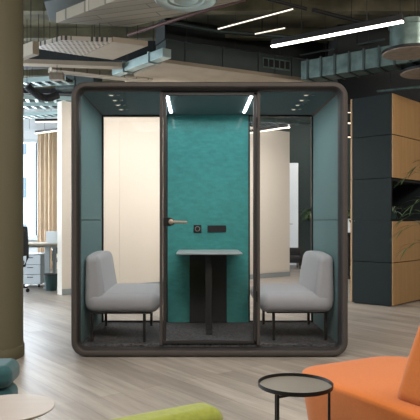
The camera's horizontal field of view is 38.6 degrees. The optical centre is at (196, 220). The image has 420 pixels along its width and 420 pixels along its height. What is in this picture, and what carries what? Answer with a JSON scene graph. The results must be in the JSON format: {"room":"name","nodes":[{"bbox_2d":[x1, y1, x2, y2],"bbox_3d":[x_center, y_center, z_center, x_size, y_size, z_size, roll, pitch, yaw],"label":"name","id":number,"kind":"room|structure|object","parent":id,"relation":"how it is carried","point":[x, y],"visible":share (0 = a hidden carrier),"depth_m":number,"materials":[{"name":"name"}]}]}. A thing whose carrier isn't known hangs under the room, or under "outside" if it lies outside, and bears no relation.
{"room":"office","nodes":[
{"label":"office","id":0,"kind":"room"},
{"bbox_2d":[44,0,85,21],"bbox_3d":[-1.480,-2.645,6.954,1.252,0.300,0.498,0,0,36],"label":"bulkhead","id":1,"kind":"object","parent":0,"point":[52,6],"visible":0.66,"depth_m":6.95,"materials":[{"name":"grey metal"}]},
{"bbox_2d":[57,101,289,294],"bbox_3d":[-0.122,-0.350,10.758,5.084,2.950,0.150,0,0,-39],"label":"wall","id":2,"kind":"structure","parent":0,"point":[131,144],"depth_m":9.97,"materials":[{"name":"beige paint"}]},
{"bbox_2d":[62,272,289,294],"bbox_3d":[-0.071,1.080,10.695,5.084,0.090,0.011,0,0,-39],"label":"baseboard","id":3,"kind":"structure","parent":2,"relation":"attached to","point":[278,274],"depth_m":11.84,"materials":[{"name":"laminate"}]},
{"bbox_2d":[13,266,419,419],"bbox_3d":[-0.500,1.175,5.800,12.200,0.100,18.800,0,0,0],"label":"floor","id":4,"kind":"structure","parent":0,"point":[80,387],"depth_m":4.58,"materials":[{"name":"laminate"}]},
{"bbox_2d":[0,358,19,394],"bbox_3d":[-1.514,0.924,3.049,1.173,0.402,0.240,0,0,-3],"label":"sofa","id":5,"kind":"object","parent":4,"relation":"on","point":[9,367],"visible":0.73,"depth_m":3.01,"materials":[{"name":"fabric"}]},
{"bbox_2d":[0,382,17,394],"bbox_3d":[-1.515,0.940,3.049,1.170,0.210,0.220,0,0,-3],"label":"cushion","id":6,"kind":"object","parent":5,"relation":"on","point":[12,388],"depth_m":3.02,"materials":[{"name":"fabric"}]},
{"bbox_2d":[0,0,24,359],"bbox_3d":[-1.800,-0.870,4.980,0.712,3.990,0.712,0,0,0],"label":"column","id":7,"kind":"structure","parent":4,"relation":"on","point":[12,345],"depth_m":4.82,"materials":[{"name":"paint"}]},
{"bbox_2d":[23,226,29,291],"bbox_3d":[-2.945,0.604,9.426,0.631,1.039,0.662,0,0,-11],"label":"office chair","id":8,"kind":"object","parent":4,"relation":"on","point":[25,228],"visible":0.19,"depth_m":9.38,"materials":[{"name":"black"}]},
{"bbox_2d":[0,394,54,419],"bbox_3d":[-0.685,0.900,2.180,0.328,0.450,0.328,0,0,0],"label":"round table","id":9,"kind":"object","parent":4,"relation":"on","point":[12,406],"visible":1,"depth_m":2.18,"materials":[{"name":"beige wood"}]},
{"bbox_2d":[23,253,44,286],"bbox_3d":[-2.820,0.844,10.414,0.360,0.558,0.572,0,0,0],"label":"drawer pedestal","id":10,"kind":"object","parent":4,"relation":"on","point":[34,270],"visible":0.56,"depth_m":10.14,"materials":[{"name":"white metal"}]},
{"bbox_2d":[28,242,56,288],"bbox_3d":[-3.250,0.750,10.350,2.100,0.750,0.800,0,0,0],"label":"office desk","id":11,"kind":"object","parent":4,"relation":"on","point":[47,246],"visible":0.42,"depth_m":10.30,"materials":[{"name":"grey laminate"}]},
{"bbox_2d":[46,231,56,242],"bbox_3d":[-2.390,0.272,10.230,0.300,0.204,0.260,0,0,0],"label":"laptop","id":12,"kind":"object","parent":11,"relation":"on","point":[51,236],"visible":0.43,"depth_m":10.10,"materials":[{"name":"white plastic"}]},
{"bbox_2d":[43,273,56,290],"bbox_3d":[-2.360,0.989,9.720,0.248,0.272,0.248,0,0,0],"label":"waste bin","id":13,"kind":"object","parent":4,"relation":"on","point":[50,278],"visible":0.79,"depth_m":9.63,"materials":[{"name":"green plastic"}]},
{"bbox_2d":[110,403,222,419],"bbox_3d":[-0.051,0.849,1.513,0.620,0.552,0.660,0,0,-32],"label":"armchair","id":14,"kind":"object","parent":4,"relation":"on","point":[196,411],"visible":1,"depth_m":1.80,"materials":[{"name":"green fabric"}]},
{"bbox_2d":[71,82,347,355],"bbox_3d":[0.103,-0.015,5.572,2.297,2.280,1.255,0,0,0],"label":"pod","id":15,"kind":"object","parent":4,"relation":"on","point":[205,126],"visible":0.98,"depth_m":5.48,"materials":[{"name":"teal fabric"}]},
{"bbox_2d":[85,251,159,341],"bbox_3d":[-0.640,0.657,5.565,0.650,0.754,0.920,0,0,0],"label":"seat","id":16,"kind":"object","parent":15,"relation":"on","point":[103,294],"visible":0.89,"depth_m":5.14,"materials":[{"name":"grey fabric"}]},
{"bbox_2d":[194,225,200,232],"bbox_3d":[0.005,0.080,6.114,0.080,0.080,0.015,0,0,0],"label":"socket","id":17,"kind":"object","parent":15,"relation":"attached to","point":[197,228],"depth_m":6.11,"materials":[{"name":"black plastic"}]},
{"bbox_2d":[176,250,242,334],"bbox_3d":[0.114,0.663,5.770,0.608,0.744,0.700,0,0,0],"label":"table","id":18,"kind":"object","parent":15,"relation":"on","point":[208,268],"visible":1,"depth_m":6.06,"materials":[{"name":"metal"}]},
{"bbox_2d":[250,251,333,339],"bbox_3d":[0.855,0.657,5.575,0.650,0.754,0.920,0,0,0],"label":"seat","id":19,"kind":"object","parent":15,"relation":"on","point":[314,292],"visible":0.94,"depth_m":5.16,"materials":[{"name":"grey fabric"}]},
{"bbox_2d":[258,373,332,419],"bbox_3d":[0.405,0.894,2.470,0.306,0.460,0.306,0,0,0],"label":"tray table","id":20,"kind":"object","parent":4,"relation":"on","point":[284,385],"visible":1,"depth_m":2.48,"materials":[{"name":"black metal"}]},
{"bbox_2d":[258,373,332,396],"bbox_3d":[0.405,0.672,2.470,0.306,0.017,0.306,0,0,0],"label":"tray","id":21,"kind":"object","parent":20,"relation":"on","point":[282,384],"depth_m":2.47,"materials":[{"name":"black metal"}]},
{"bbox_2d":[290,248,301,268],"bbox_3d":[2.220,0.885,14.320,0.540,0.480,0.560,0,0,0],"label":"lounge chair","id":22,"kind":"object","parent":4,"relation":"on","point":[295,257],"visible":0.52,"depth_m":14.09,"materials":[{"name":"black fabric"}]},
{"bbox_2d":[348,209,350,278],"bbox_3d":[2.985,0.440,11.756,0.625,1.369,0.629,0,0,-32],"label":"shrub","id":23,"kind":"object","parent":4,"relation":"on","point":[349,210],"visible":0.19,"depth_m":11.77,"materials":[{"name":"green plant"}]},
{"bbox_2d":[302,326,419,419],"bbox_3d":[1.161,0.747,2.378,0.760,0.754,1.685,0,0,-28],"label":"sofa","id":24,"kind":"object","parent":4,"relation":"on","point":[382,387],"visible":0.93,"depth_m":2.59,"materials":[{"name":"fabric"}]},
{"bbox_2d":[351,260,419,306],"bbox_3d":[2.707,0.839,8.443,0.604,0.572,1.104,0,0,43],"label":"locker","id":25,"kind":"object","parent":4,"relation":"on","point":[372,283],"visible":0.91,"depth_m":8.06,"materials":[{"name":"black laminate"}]},
{"bbox_2d":[351,221,419,262],"bbox_3d":[2.707,0.275,8.443,0.604,0.544,1.104,0,0,43],"label":"locker","id":26,"kind":"object","parent":25,"relation":"on","point":[370,240],"visible":0.99,"depth_m":8.06,"materials":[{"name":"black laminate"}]},
{"bbox_2d":[351,178,419,220],"bbox_3d":[2.700,-0.282,8.450,0.584,0.559,1.104,0,0,43],"label":"locker","id":27,"kind":"object","parent":26,"relation":"on","point":[371,199],"visible":1,"depth_m":8.15,"materials":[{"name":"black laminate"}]},
{"bbox_2d":[351,135,419,180],"bbox_3d":[2.712,-0.850,8.439,0.616,0.564,1.104,0,0,43],"label":"locker","id":28,"kind":"object","parent":27,"relation":"on","point":[384,156],"visible":0.88,"depth_m":8.06,"materials":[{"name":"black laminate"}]},
{"bbox_2d":[351,93,419,140],"bbox_3d":[2.707,-1.405,8.443,0.604,0.534,1.104,0,0,43],"label":"locker","id":29,"kind":"object","parent":28,"relation":"on","point":[385,114],"visible":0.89,"depth_m":8.07,"materials":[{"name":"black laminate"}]},
{"bbox_2d":[392,206,404,218],"bbox_3d":[2.705,-0.112,8.347,0.443,0.195,0.463,0,0,0],"label":"trailing plant","id":30,"kind":"object","parent":27,"relation":"in","point":[394,213],"visible":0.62,"depth_m":8.29,"materials":[{"name":"green plant"}]},
{"bbox_2d":[389,160,419,261],"bbox_3d":[2.688,0.207,6.403,1.144,1.835,0.885,0,0,-18],"label":"potted palm","id":31,"kind":"object","parent":4,"relation":"on","point":[404,250],"visible":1,"depth_m":6.47,"materials":[{"name":"green plant"}]},
{"bbox_2d":[23,15,419,81],"bbox_3d":[-0.500,-2.950,5.800,12.200,0.150,18.800,0,0,0],"label":"ceiling","id":32,"kind":"structure","parent":0,"point":[289,21],"depth_m":8.65,"materials":[{"name":"paint"}]},
{"bbox_2d":[23,0,38,59],"bbox_3d":[-1.895,-2.339,6.640,0.406,1.068,0.080,0,0,42],"label":"beam","id":33,"kind":"structure","parent":32,"relation":"hanging from","point":[30,49],"depth_m":6.53,"materials":[{"name":"beige wood"}]},
{"bbox_2d":[23,109,56,268],"bbox_3d":[-3.050,-0.887,13.803,1.900,3.965,0.116,0,0,0],"label":"curtain","id":34,"kind":"object","parent":32,"relation":"hanging from","point":[47,142],"visible":0.09,"depth_m":13.80,"materials":[{"name":"beige fabric"}]},
{"bbox_2d":[38,132,56,268],"bbox_3d":[-2.930,-0.490,13.803,1.460,3.170,0.116,0,0,0],"label":"drape","id":35,"kind":"object","parent":34,"relation":"hanging from","point":[47,142],"depth_m":13.80,"materials":[{"name":"beige fabric"}]},
{"bbox_2d":[23,110,56,118],"bbox_3d":[-3.051,-2.432,11.466,1.480,0.883,0.288,0,0,17],"label":"cable tray","id":36,"kind":"object","parent":32,"relation":"hanging from","point":[42,114],"visible":0.5,"depth_m":11.35,"materials":[{"name":"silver metal"}]},
{"bbox_2d":[23,70,56,108],"bbox_3d":[-2.633,-2.432,10.520,1.534,0.883,0.288,0,0,3],"label":"cable tray","id":37,"kind":"object","parent":32,"relation":"hanging from","point":[25,105],"visible":0.33,"depth_m":10.45,"materials":[{"name":"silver metal"}]},
{"bbox_2d":[25,84,59,101],"bbox_3d":[-2.239,-2.303,8.692,0.522,1.140,0.112,0,0,-36],"label":"flexible duct","id":38,"kind":"object","parent":32,"relation":"hanging from","point":[38,95],"visible":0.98,"depth_m":8.65,"materials":[{"name":"black metal"}]},
{"bbox_2d":[34,86,54,87],"bbox_3d":[-0.500,-2.792,12.420,11.800,0.155,0.140,0,0,0],"label":"beam","id":39,"kind":"structure","parent":32,"relation":"attached to","point":[43,86],"depth_m":12.35,"materials":[{"name":"concrete"}]},
{"bbox_2d":[35,119,56,122],"bbox_3d":[-2.959,-2.470,12.544,0.833,0.805,0.120,0,0,4],"label":"lamp","id":40,"kind":"object","parent":32,"relation":"hanging from","point":[36,120],"visible":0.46,"depth_m":12.50,"materials":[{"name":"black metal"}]},
{"bbox_2d":[35,121,56,122],"bbox_3d":[-2.959,-2.075,12.544,0.833,0.014,0.108,0,0,4],"label":"diffuser","id":41,"kind":"object","parent":40,"relation":"attached to","point":[35,121],"depth_m":12.52,"materials":[{"name":"beige plastic"}]},
{"bbox_2d":[35,128,56,133],"bbox_3d":[-2.919,-2.345,12.208,1.071,1.055,0.060,0,0,35],"label":"lamp","id":42,"kind":"object","parent":32,"relation":"hanging from","point":[51,129],"visible":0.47,"depth_m":12.30,"materials":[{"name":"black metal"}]},
{"bbox_2d":[23,95,70,102],"bbox_3d":[-2.441,-2.432,10.002,1.495,0.883,0.288,0,0,-10],"label":"cable tray","id":43,"kind":"object","parent":32,"relation":"hanging from","point":[26,98],"visible":0.28,"depth_m":9.91,"materials":[{"name":"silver metal"}]},
{"bbox_2d":[23,77,71,94],"bbox_3d":[-2.864,-2.649,11.467,1.624,0.448,0.120,0,0,-3],"label":"cable trunking","id":44,"kind":"object","parent":32,"relation":"hanging from","point":[42,90],"visible":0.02,"depth_m":11.41,"materials":[{"name":"black metal"}]},
{"bbox_2d":[23,25,73,87],"bbox_3d":[-2.338,-2.432,8.743,1.060,0.883,0.288,0,0,14],"label":"cable tray","id":45,"kind":"object","parent":32,"relation":"hanging from","point":[34,81],"visible":0.58,"depth_m":8.70,"materials":[{"name":"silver metal"}]},
{"bbox_2d":[49,72,64,80],"bbox_3d":[-1.836,-2.359,7.867,0.180,1.028,0.120,0,0,0],"label":"junction box","id":46,"kind":"object","parent":32,"relation":"hanging from","point":[53,76],"visible":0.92,"depth_m":7.81,"materials":[{"name":"black metal"}]},
{"bbox_2d":[23,14,121,69],"bbox_3d":[-1.722,-2.459,7.931,1.450,0.828,0.160,0,0,-8],"label":"beam","id":47,"kind":"structure","parent":32,"relation":"hanging from","point":[38,62],"depth_m":7.89,"materials":[{"name":"beige wood"}]},
{"bbox_2d":[39,23,111,55],"bbox_3d":[-1.425,-2.434,6.804,0.609,0.878,0.769,0,0,-38],"label":"raft","id":48,"kind":"object","parent":32,"relation":"hanging from","point":[75,45],"visible":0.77,"depth_m":6.78,"materials":[{"name":"metal"}]},
{"bbox_2d":[55,54,101,91],"bbox_3d":[-1.894,-2.486,9.606,0.718,0.773,0.285,0,0,23],"label":"air duct","id":49,"kind":"object","parent":32,"relation":"hanging from","point":[77,79],"visible":0.33,"depth_m":9.50,"materials":[{"name":"black metal"}]},
{"bbox_2d":[24,68,140,76],"bbox_3d":[-0.500,-2.792,11.270,11.800,0.155,0.140,0,0,0],"label":"beam","id":50,"kind":"structure","parent":32,"relation":"attached to","point":[33,72],"depth_m":11.20,"materials":[{"name":"concrete"}]},
{"bbox_2d":[24,41,156,69],"bbox_3d":[-2.491,-2.725,9.974,3.818,0.300,0.350,0,0,8],"label":"beam","id":51,"kind":"structure","parent":32,"relation":"attached to","point":[43,54],"depth_m":9.71,"materials":[{"name":"metal"}]},
{"bbox_2d":[48,24,152,81],"bbox_3d":[-1.349,-2.459,8.510,1.462,0.828,0.220,0,0,-26],"label":"beam","id":52,"kind":"structure","parent":32,"relation":"hanging from","point":[82,72],"depth_m":8.43,"materials":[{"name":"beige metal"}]},
{"bbox_2d":[83,25,147,59],"bbox_3d":[-0.969,-2.434,7.047,0.392,0.878,0.829,0,0,-38],"label":"raft","id":53,"kind":"object","parent":32,"relation":"hanging from","point":[119,47],"visible":0.77,"depth_m":6.94,"materials":[{"name":"beige wood"}]},
{"bbox_2d":[112,27,170,75],"bbox_3d":[-0.749,-2.439,7.883,0.165,0.868,1.211,0,0,-39],"label":"air duct","id":54,"kind":"object","parent":32,"relation":"hanging from","point":[151,58],"visible":0.83,"depth_m":7.75,"materials":[{"name":"silver metal"}]},
{"bbox_2d":[56,0,238,26],"bbox_3d":[-0.200,-2.539,6.054,2.969,0.668,0.850,0,0,42],"label":"raft","id":55,"kind":"object","parent":32,"relation":"hanging from","point":[126,13],"visible":1,"depth_m":6.38,"materials":[{"name":"beige wood"}]},
{"bbox_2d":[154,0,217,10],"bbox_3d":[-0.110,-2.215,6.013,0.640,0.020,0.640,0,0,0],"label":"diffuser","id":56,"kind":"object","parent":55,"relation":"attached to","point":[159,5],"depth_m":6.15,"materials":[{"name":"white metal"}]},
{"bbox_2d":[24,28,334,40],"bbox_3d":[-0.500,-2.792,8.970,11.800,0.155,0.140,0,0,0],"label":"beam","id":57,"kind":"structure","parent":32,"relation":"attached to","point":[44,33],"depth_m":8.90,"materials":[{"name":"concrete"}]},
{"bbox_2d":[127,0,246,36],"bbox_3d":[-0.195,-2.663,7.326,1.956,0.420,0.072,0,0,41],"label":"ceiling pipe","id":58,"kind":"object","parent":32,"relation":"hanging from","point":[239,1],"visible":0.86,"depth_m":7.27,"materials":[{"name":"black metal"}]},
{"bbox_2d":[125,29,305,81],"bbox_3d":[0.457,-2.474,8.830,3.429,0.798,1.947,0,0,0],"label":"raft","id":59,"kind":"object","parent":32,"relation":"hanging from","point":[167,70],"visible":0.32,"depth_m":8.52,"materials":[{"name":"beige wood"}]},
{"bbox_2d":[23,0,419,14],"bbox_3d":[-0.500,-2.792,7.820,11.800,0.155,0.140,0,0,0],"label":"beam","id":60,"kind":"structure","parent":32,"relation":"attached to","point":[249,7],"depth_m":7.75,"materials":[{"name":"concrete"}]},
{"bbox_2d":[164,20,291,37],"bbox_3d":[0.515,-2.759,8.476,2.068,0.228,0.185,0,0,-20],"label":"ceiling pipe","id":61,"kind":"object","parent":32,"relation":"hanging from","point":[178,24],"visible":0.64,"depth_m":8.46,"materials":[{"name":"black metal"}]},
{"bbox_2d":[156,18,305,76],"bbox_3d":[0.561,-2.517,8.835,2.374,0.713,0.385,0,0,-26],"label":"air duct","id":62,"kind":"object","parent":32,"relation":"hanging from","point":[184,51],"visible":0.64,"depth_m":8.61,"materials":[{"name":"black metal"}]},
{"bbox_2d":[263,57,289,70],"bbox_3d":[1.187,-2.340,8.951,0.487,0.155,0.012,0,0,-26],"label":"vent grille","id":63,"kind":"object","parent":62,"relation":"attached to","point":[269,63],"depth_m":8.94,"materials":[{"name":"metal"}]},
{"bbox_2d":[155,18,327,59],"bbox_3d":[0.839,-2.725,9.300,3.050,0.300,0.350,0,0,-26],"label":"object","id":64,"kind":"structure","parent":32,"relation":"attached to","point":[165,32],"depth_m":8.94,"materials":[{"name":"paint"}]},
{"bbox_2d":[218,7,292,29],"bbox_3d":[0.738,-2.745,7.816,1.188,0.255,0.012,0,0,41],"label":"lamp","id":65,"kind":"object","parent":32,"relation":"hanging from","point":[290,8],"visible":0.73,"depth_m":7.80,"materials":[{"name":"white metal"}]},
{"bbox_2d":[250,124,289,132],"bbox_3d":[1.288,-2.245,10.748,0.060,1.255,0.907,0,0,-43],"label":"lamp","id":66,"kind":"object","parent":32,"relation":"hanging from","point":[284,126],"visible":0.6,"depth_m":10.63,"materials":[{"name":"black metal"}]},
{"bbox_2d":[250,127,289,132],"bbox_3d":[1.288,-1.625,10.748,0.054,0.014,0.907,0,0,-43],"label":"diffuser","id":67,"kind":"object","parent":66,"relation":"attached to","point":[264,129],"depth_m":10.72,"materials":[{"name":"beige"}]},
{"bbox_2d":[255,15,284,34],"bbox_3d":[1.006,-2.745,8.291,0.464,0.255,0.012,0,0,34],"label":"lamp","id":68,"kind":"object","parent":32,"relation":"hanging from","point":[282,27],"visible":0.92,"depth_m":8.29,"materials":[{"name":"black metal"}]},
{"bbox_2d":[255,27,284,34],"bbox_3d":[1.006,-2.625,8.291,0.464,0.014,0.011,0,0,34],"label":"diffuser","id":69,"kind":"object","parent":68,"relation":"attached to","point":[278,28],"depth_m":8.29,"materials":[{"name":"beige plastic"}]},
{"bbox_2d":[250,117,310,125],"bbox_3d":[1.875,-2.451,12.587,2.140,0.843,0.135,0,0,-21],"label":"ceiling pipe","id":70,"kind":"object","parent":32,"relation":"hanging from","point":[274,121],"visible":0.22,"depth_m":12.52,"materials":[{"name":"metal"}]},
{"bbox_2d":[265,0,306,10],"bbox_3d":[0.937,-2.663,6.788,0.798,0.420,0.044,0,0,-33],"label":"ceiling pipe","id":71,"kind":"object","parent":32,"relation":"hanging from","point":[280,2],"visible":1,"depth_m":6.84,"materials":[{"name":"black metal"}]},
{"bbox_2d":[271,0,403,47],"bbox_3d":[1.371,-2.370,6.043,1.389,1.005,0.055,0,0,36],"label":"lamp","id":72,"kind":"object","parent":32,"relation":"hanging from","point":[395,19],"visible":1,"depth_m":5.99,"materials":[{"name":"black metal"}]},
{"bbox_2d":[271,20,403,47],"bbox_3d":[1.371,-1.875,6.043,1.389,0.014,0.050,0,0,36],"label":"diffuser","id":73,"kind":"object","parent":72,"relation":"attached to","point":[383,23],"depth_m":6.01,"materials":[{"name":"beige plastic"}]},
{"bbox_2d":[300,38,384,55],"bbox_3d":[2.136,-2.716,8.907,1.342,0.313,0.053,0,0,38],"label":"ceiling pipe","id":74,"kind":"object","parent":32,"relation":"hanging from","point":[382,39],"visible":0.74,"depth_m":8.98,"materials":[{"name":"black metal"}]},
{"bbox_2d":[312,0,388,30],"bbox_3d":[2.238,-2.662,7.571,2.054,0.423,0.088,0,0,-30],"label":"ceiling pipe","id":75,"kind":"object","parent":32,"relation":"hanging from","point":[334,15],"visible":0.54,"depth_m":7.26,"materials":[{"name":"black metal"}]},
{"bbox_2d":[301,13,419,81],"bbox_3d":[2.236,-2.404,7.832,1.803,0.938,0.335,0,0,38],"label":"air duct","id":76,"kind":"object","parent":32,"relation":"hanging from","point":[365,61],"visible":0.68,"depth_m":7.86,"materials":[{"name":"metal"}]},
{"bbox_2d":[328,25,419,111],"bbox_3d":[3.775,-2.285,9.075,3.450,1.160,0.650,0,0,0],"label":"beam","id":77,"kind":"structure","parent":32,"relation":"attached to","point":[362,86],"depth_m":8.75,"materials":[{"name":"paint"}]},
{"bbox_2d":[377,15,419,92],"bbox_3d":[2.808,-2.339,8.298,0.628,1.068,0.040,0,0,30],"label":"ceiling pipe","id":78,"kind":"object","parent":32,"relation":"hanging from","point":[409,87],"visible":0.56,"depth_m":8.30,"materials":[{"name":"metal"}]},
{"bbox_2d":[382,16,419,60],"bbox_3d":[2.387,-2.374,6.757,0.592,0.998,0.592,0,0,0],"label":"ceiling vent","id":79,"kind":"object","parent":32,"relation":"in","point":[404,37],"visible":0.97,"depth_m":6.60,"materials":[{"name":"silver metal"}]},
{"bbox_2d":[400,65,419,78],"bbox_3d":[2.902,-2.364,7.571,0.653,1.018,0.653,0,0,0],"label":"ceiling vent","id":80,"kind":"object","parent":32,"relation":"in","point":[413,72],"visible":0.83,"depth_m":7.55,"materials":[{"name":"brown wood"}]},
{"bbox_2d":[250,113,352,265],"bbox_3d":[2.000,-0.875,15.150,7.000,4.000,0.100,0,0,0],"label":"wall","id":81,"kind":"structure","parent":0,"point":[300,135],"depth_m":15.10,"materials":[{"name":"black paint"}]},
{"bbox_2d":[23,109,56,268],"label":"wall window","id":82,"kind":"structure","parent":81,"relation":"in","point":[27,135],"depth_m":14.00,"materials":[{"name":"white paint"}]},
{"bbox_2d":[23,140,37,239],"bbox_3d":[-4.950,-0.725,13.970,2.600,2.340,0.220,0,0,0],"label":"window","id":83,"kind":"structure","parent":82,"relation":"attached to","point":[30,237],"depth_m":13.98,"materials":[{"name":"white plastic"}]},
{"bbox_2d":[290,163,297,264],"bbox_3d":[2.100,-0.170,15.039,0.880,2.570,0.118,0,0,0],"label":"door","id":84,"kind":"structure","parent":81,"relation":"in","point":[293,166],"depth_m":15.05,"materials":[{"name":"white paint"}]},
{"bbox_2d":[302,208,310,220],"bbox_3d":[2.771,-0.103,14.944,0.328,0.435,0.349,0,0,44],"label":"plant","id":85,"kind":"object","parent":81,"relation":"attached to","point":[308,215],"visible":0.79,"depth_m":14.93,"materials":[{"name":"green plant"}]},
{"bbox_2d":[348,219,350,232],"bbox_3d":[2.980,0.090,11.800,0.270,0.270,0.270,0,0,0],"label":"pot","id":86,"kind":"object","parent":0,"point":[349,224],"depth_m":11.69,"materials":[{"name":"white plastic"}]},
{"label":"outside","id":87,"kind":"structure","parent":0,"visible":0},
{"bbox_3d":[-15.000,3.225,48.000,90.000,0.200,64.000,0,0,0],"label":"ground","id":88,"kind":"structure","parent":87,"visible":0},
{"bbox_2d":[23,143,35,234],"bbox_3d":[-20.000,-1.775,44.950,28.000,9.800,10.100,0,0,0],"label":"office building","id":89,"kind":"structure","parent":88,"relation":"on","point":[29,149],"depth_m":40.00,"materials":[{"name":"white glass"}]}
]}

